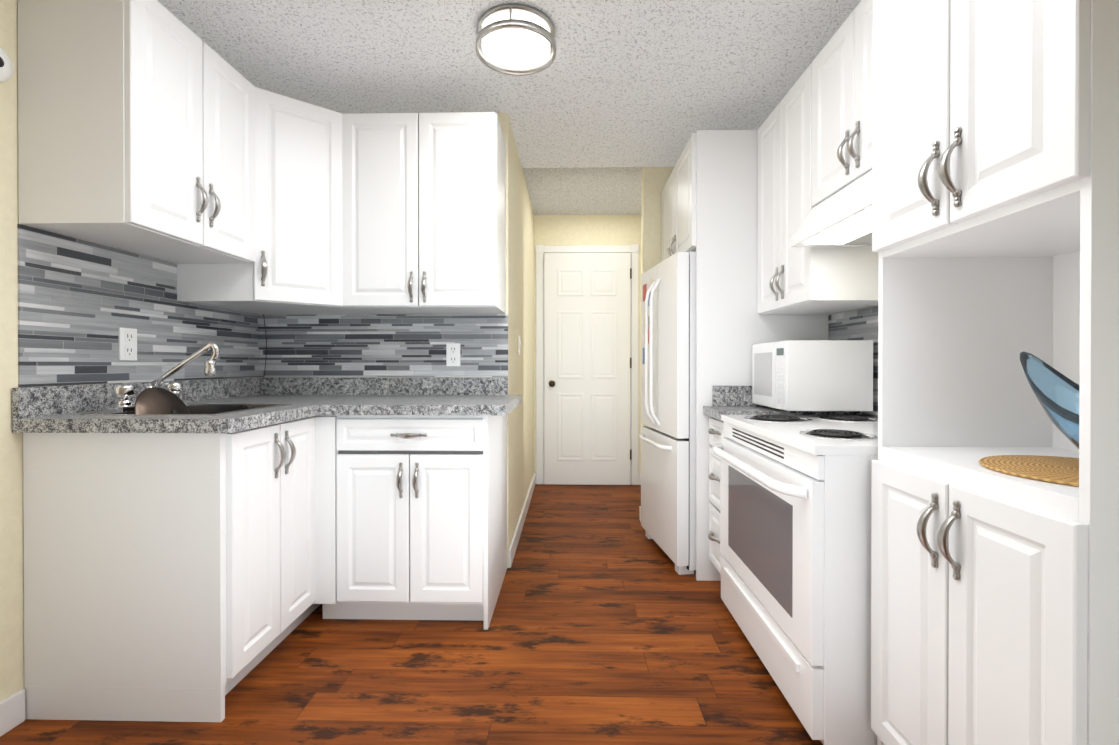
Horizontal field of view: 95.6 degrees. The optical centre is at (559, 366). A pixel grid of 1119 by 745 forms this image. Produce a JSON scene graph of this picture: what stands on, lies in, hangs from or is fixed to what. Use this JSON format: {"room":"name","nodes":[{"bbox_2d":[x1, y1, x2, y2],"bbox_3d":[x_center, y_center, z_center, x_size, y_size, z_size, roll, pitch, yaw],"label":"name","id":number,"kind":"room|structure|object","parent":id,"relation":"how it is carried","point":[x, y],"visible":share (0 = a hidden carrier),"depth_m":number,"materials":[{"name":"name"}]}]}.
{"room":"kitchen","nodes":[
{"label":"kitchen","id":0,"kind":"room"},
{"bbox_2d":[0,0,257,701],"bbox_3d":[-1.691,-0.122,0.029,0.120,2.360,5.260,0,0,1],"label":"wall","id":1,"kind":"structure","parent":0,"point":[11,577],"depth_m":1.48,"materials":[{"name":"beige paint"}]},
{"bbox_2d":[0,48,12,81],"bbox_3d":[-1.582,-0.853,1.414,0.034,0.104,0.104,0,0,1],"label":"smoke detector","id":2,"kind":"object","parent":1,"relation":"attached to","point":[6,69],"visible":1,"depth_m":1.44,"materials":[{"name":"white plastic"}]},
{"bbox_2d":[0,689,24,736],"bbox_3d":[-1.636,1.013,-0.544,0.014,0.095,4.105,0,0,1],"label":"baseboard","id":3,"kind":"structure","parent":1,"relation":"attached to","point":[12,711],"depth_m":1.47,"materials":[{"name":"white wood"}]},
{"bbox_2d":[18,0,257,267],"bbox_3d":[-1.421,-0.786,1.790,0.337,0.726,0.598,0,0,1],"label":"upper cabinet","id":4,"kind":"object","parent":1,"relation":"attached to","point":[156,129],"depth_m":1.53,"materials":[{"name":"white wood"}]},
{"bbox_2d":[17,224,259,386],"bbox_3d":[-1.583,-0.182,2.077,0.006,0.480,1.160,0,0,1],"label":"wall tile","id":5,"kind":"structure","parent":1,"relation":"attached to","point":[80,302],"depth_m":1.78,"materials":[{"name":"grey tile"}]},
{"bbox_2d":[118,327,136,359],"bbox_3d":[-1.580,-0.082,1.859,0.009,0.118,0.072,0,0,1],"label":"electrical outlet","id":6,"kind":"object","parent":5,"relation":"attached to","point":[127,343],"visible":1,"depth_m":1.85,"materials":[{"name":"white plastic"}]},
{"bbox_2d":[12,377,287,460],"bbox_3d":[-1.326,0.177,2.060,0.516,0.235,1.174,0,0,1],"label":"backsplash","id":7,"kind":"structure","parent":1,"relation":"attached to","point":[26,401],"depth_m":1.57,"materials":[{"name":"grey stone"}]},
{"bbox_2d":[177,268,361,313],"bbox_3d":[-1.284,-0.712,2.366,0.585,0.880,0.556,0,0,1],"label":"upper cabinet","id":8,"kind":"object","parent":1,"relation":"attached to","point":[225,288],"depth_m":2.09,"materials":[{"name":"white wood"}]},
{"bbox_2d":[246,88,345,307],"bbox_3d":[-1.124,-0.711,2.198,0.273,0.874,0.248,0,0,1],"label":"upper cabinet","id":9,"kind":"object","parent":1,"relation":"attached to","point":[302,145],"depth_m":2.19,"materials":[{"name":"white wood"}]},
{"bbox_2d":[260,113,533,567],"bbox_3d":[-0.958,-0.145,3.634,1.428,2.376,1.980,0,0,1],"label":"wall","id":10,"kind":"structure","parent":0,"point":[520,303],"depth_m":3.15,"materials":[{"name":"beige paint"}]},
{"bbox_2d":[259,314,507,376],"bbox_3d":[-0.917,-0.108,2.640,1.302,0.326,0.006,0,0,1],"label":"wall tile","id":11,"kind":"structure","parent":10,"relation":"attached to","point":[380,345],"depth_m":2.64,"materials":[{"name":"grey tile"}]},
{"bbox_2d":[446,343,459,365],"bbox_3d":[-0.549,-0.061,2.624,0.072,0.118,0.009,0,0,1],"label":"electrical outlet","id":12,"kind":"object","parent":11,"relation":"attached to","point":[452,354],"visible":1,"depth_m":2.62,"materials":[{"name":"white plastic"}]},
{"bbox_2d":[260,377,507,392],"bbox_3d":[-0.909,0.102,2.628,1.285,0.090,0.020,0,0,1],"label":"backsplash","id":13,"kind":"structure","parent":10,"relation":"attached to","point":[267,384],"depth_m":2.62,"materials":[{"name":"grey stone"}]},
{"bbox_2d":[342,112,505,313],"bbox_3d":[-0.636,-0.712,2.462,0.707,0.880,0.335,0,0,1],"label":"upper cabinet","id":14,"kind":"object","parent":10,"relation":"attached to","point":[426,192],"depth_m":2.30,"materials":[{"name":"white wood"}]},
{"bbox_2d":[518,336,520,354],"bbox_3d":[-0.248,-0.132,3.168,0.012,0.118,0.072,0,0,1],"label":"light switch","id":15,"kind":"object","parent":10,"relation":"attached to","point":[519,343],"visible":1,"depth_m":3.15,"materials":[{"name":"white plastic"}]},
{"bbox_2d":[508,473,535,567],"bbox_3d":[-0.224,0.996,3.564,0.042,0.095,1.858,0,0,1],"label":"baseboard","id":16,"kind":"structure","parent":10,"relation":"attached to","point":[513,546],"depth_m":3.13,"materials":[{"name":"white wood"}]},
{"bbox_2d":[0,484,822,744],"bbox_3d":[-0.166,1.084,0.956,3.188,0.060,7.370,0,0,1],"label":"floor","id":17,"kind":"structure","parent":0,"point":[609,625],"depth_m":1.75,"materials":[{"name":"brown wood"}]},
{"bbox_2d":[23,441,315,721],"bbox_3d":[-1.283,0.681,1.770,0.615,0.740,0.530,0,0,1],"label":"base cabinet","id":18,"kind":"object","parent":17,"relation":"on","point":[211,550],"depth_m":1.51,"materials":[{"name":"white wood"}]},
{"bbox_2d":[12,405,319,432],"bbox_3d":[-1.271,0.172,1.732,0.641,0.041,0.520,0,0,1],"label":"countertop","id":19,"kind":"structure","parent":18,"relation":"on","point":[243,420],"depth_m":1.48,"materials":[{"name":"grey stone"}]},
{"bbox_2d":[106,342,219,411],"bbox_3d":[-1.345,0.029,1.793,0.272,0.235,0.280,0,0,1],"label":"faucet","id":20,"kind":"object","parent":19,"relation":"on","point":[123,393],"visible":0.77,"depth_m":1.79,"materials":[{"name":"silver metal"}]},
{"bbox_2d":[135,387,190,413],"bbox_3d":[-1.332,0.174,1.718,0.088,0.211,0.228,0,0,1],"label":"lid","id":21,"kind":"object","parent":19,"relation":"in","point":[155,400],"visible":0.42,"depth_m":1.70,"materials":[{"name":"brown"}]},
{"bbox_2d":[304,417,506,629],"bbox_3d":[-0.630,0.620,2.322,0.702,0.858,0.625,0,0,1],"label":"base cabinet","id":22,"kind":"object","parent":17,"relation":"on","point":[411,512],"depth_m":2.01,"materials":[{"name":"white wood"}]},
{"bbox_2d":[188,393,521,416],"bbox_3d":[-0.890,0.169,2.311,1.376,0.041,0.654,0,0,1],"label":"countertop","id":23,"kind":"structure","parent":22,"relation":"on","point":[331,404],"depth_m":2.11,"materials":[{"name":"grey stone"}]},
{"bbox_2d":[639,252,695,574],"bbox_3d":[0.859,0.236,2.872,0.748,1.620,0.645,0,0,-7],"label":"refrigerator","id":24,"kind":"object","parent":17,"relation":"on","point":[667,436],"visible":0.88,"depth_m":2.61,"materials":[{"name":"white metal"}]},
{"bbox_2d":[661,130,827,580],"bbox_3d":[0.972,-0.054,2.905,0.692,2.200,0.865,0,0,1],"label":"tall cabinet","id":25,"kind":"object","parent":17,"relation":"on","point":[709,204],"visible":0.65,"depth_m":2.47,"materials":[{"name":"white wood"}]},
{"bbox_2d":[703,386,859,573],"bbox_3d":[0.997,0.571,2.339,0.617,0.955,0.266,0,0,1],"label":"base cabinet","id":26,"kind":"object","parent":17,"relation":"on","point":[731,400],"visible":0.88,"depth_m":2.37,"materials":[{"name":"white wood"}]},
{"bbox_2d":[752,340,872,412],"bbox_3d":[1.100,0.043,2.254,0.356,0.300,0.379,0,0,1],"label":"microwave","id":27,"kind":"object","parent":26,"relation":"on","point":[792,376],"visible":0.98,"depth_m":2.07,"materials":[{"name":"white"}]},
{"bbox_2d":[712,415,877,744],"bbox_3d":[0.954,0.625,1.779,0.667,0.851,0.848,0,0,1],"label":"range","id":28,"kind":"object","parent":17,"relation":"on","point":[795,520],"visible":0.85,"depth_m":1.44,"materials":[{"name":"white metal"}]},
{"bbox_2d":[871,0,1118,744],"bbox_3d":[1.025,-0.046,1.057,0.504,2.200,0.546,0,0,1],"label":"pantry cabinet","id":29,"kind":"object","parent":17,"relation":"on","point":[995,245],"visible":1,"depth_m":1.03,"materials":[{"name":"white wood"}]},
{"bbox_2d":[979,455,1078,486],"bbox_3d":[1.039,0.205,0.983,0.350,0.006,0.350,0,0,1],"label":"placemat","id":30,"kind":"object","parent":29,"relation":"on","point":[1058,470],"visible":0.69,"depth_m":1.02,"materials":[{"name":"beige wicker"}]},
{"bbox_2d":[1020,351,1078,449],"bbox_3d":[1.064,0.083,0.993,0.126,0.235,0.351,0,0,1],"label":"glass bowl","id":31,"kind":"object","parent":30,"relation":"on","point":[1056,392],"visible":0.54,"depth_m":1.10,"materials":[{"name":"blue glass"}]},
{"bbox_2d":[157,0,860,214],"bbox_3d":[-0.166,-1.366,0.946,3.188,0.120,7.370,0,0,1],"label":"ceiling","id":32,"kind":"structure","parent":0,"point":[636,83],"depth_m":2.22,"materials":[{"name":"white paint"}]},
{"bbox_2d":[476,3,555,75],"bbox_3d":[-0.169,-1.266,1.976,0.312,0.087,0.312,0,0,1],"label":"flush-mount ceiling light","id":33,"kind":"object","parent":32,"relation":"attached to","point":[516,39],"visible":1,"depth_m":1.92,"materials":[{"name":"white glass"}]},
{"bbox_2d":[534,215,641,473],"bbox_3d":[0.341,-0.149,4.536,1.130,2.376,0.120,0,0,1],"label":"wall","id":34,"kind":"structure","parent":0,"point":[560,230],"depth_m":4.47,"materials":[{"name":"beige paint"}]},
{"bbox_2d":[536,244,638,484],"bbox_3d":[0.244,-0.016,4.466,0.907,2.110,0.024,0,0,1],"label":"door frame","id":35,"kind":"structure","parent":34,"relation":"attached to","point":[631,249],"depth_m":4.46,"materials":[{"name":"white wood"}]},
{"bbox_2d":[544,253,631,484],"bbox_3d":[0.248,0.022,4.417,0.761,2.024,0.109,0,0,1],"label":"hall door","id":36,"kind":"structure","parent":34,"relation":"in","point":[587,362],"depth_m":4.43,"materials":[{"name":"white wood"}]},
{"bbox_2d":[641,167,673,425],"bbox_3d":[1.004,-0.144,3.392,0.895,2.376,0.099,0,0,1],"label":"wall","id":37,"kind":"structure","parent":0,"point":[654,180],"depth_m":3.35,"materials":[{"name":"beige paint"}]},
{"bbox_3d":[1.325,-0.123,0.333,0.120,2.360,6.000,0,0,1],"label":"wall","id":38,"kind":"structure","parent":0,"visible":0},
{"bbox_2d":[757,0,878,314],"bbox_3d":[1.105,-0.700,1.900,0.382,0.900,1.128,0,0,1],"label":"upper cabinet","id":39,"kind":"object","parent":38,"relation":"attached to","point":[814,139],"visible":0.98,"depth_m":1.92,"materials":[{"name":"white wood"}]},
{"bbox_2d":[790,170,871,246],"bbox_3d":[1.077,-0.519,1.624,0.424,0.155,0.570,0,0,1],"label":"range hood","id":40,"kind":"object","parent":39,"relation":"attached to","point":[842,217],"visible":0.33,"depth_m":1.66,"materials":[{"name":"white metal"}]},
{"bbox_2d":[828,306,877,388],"bbox_3d":[1.296,-0.078,1.899,0.006,0.340,1.128,0,0,1],"label":"wall tile","id":41,"kind":"structure","parent":38,"relation":"attached to","point":[860,324],"depth_m":2.20,"materials":[{"name":"grey tile"}]},
{"bbox_2d":[860,389,877,417],"bbox_3d":[1.293,0.172,1.765,0.006,0.158,0.858,0,0,1],"label":"wall tile","id":42,"kind":"structure","parent":38,"relation":"attached to","point":[874,413],"depth_m":2.09,"materials":[{"name":"grey tile"}]}
]}

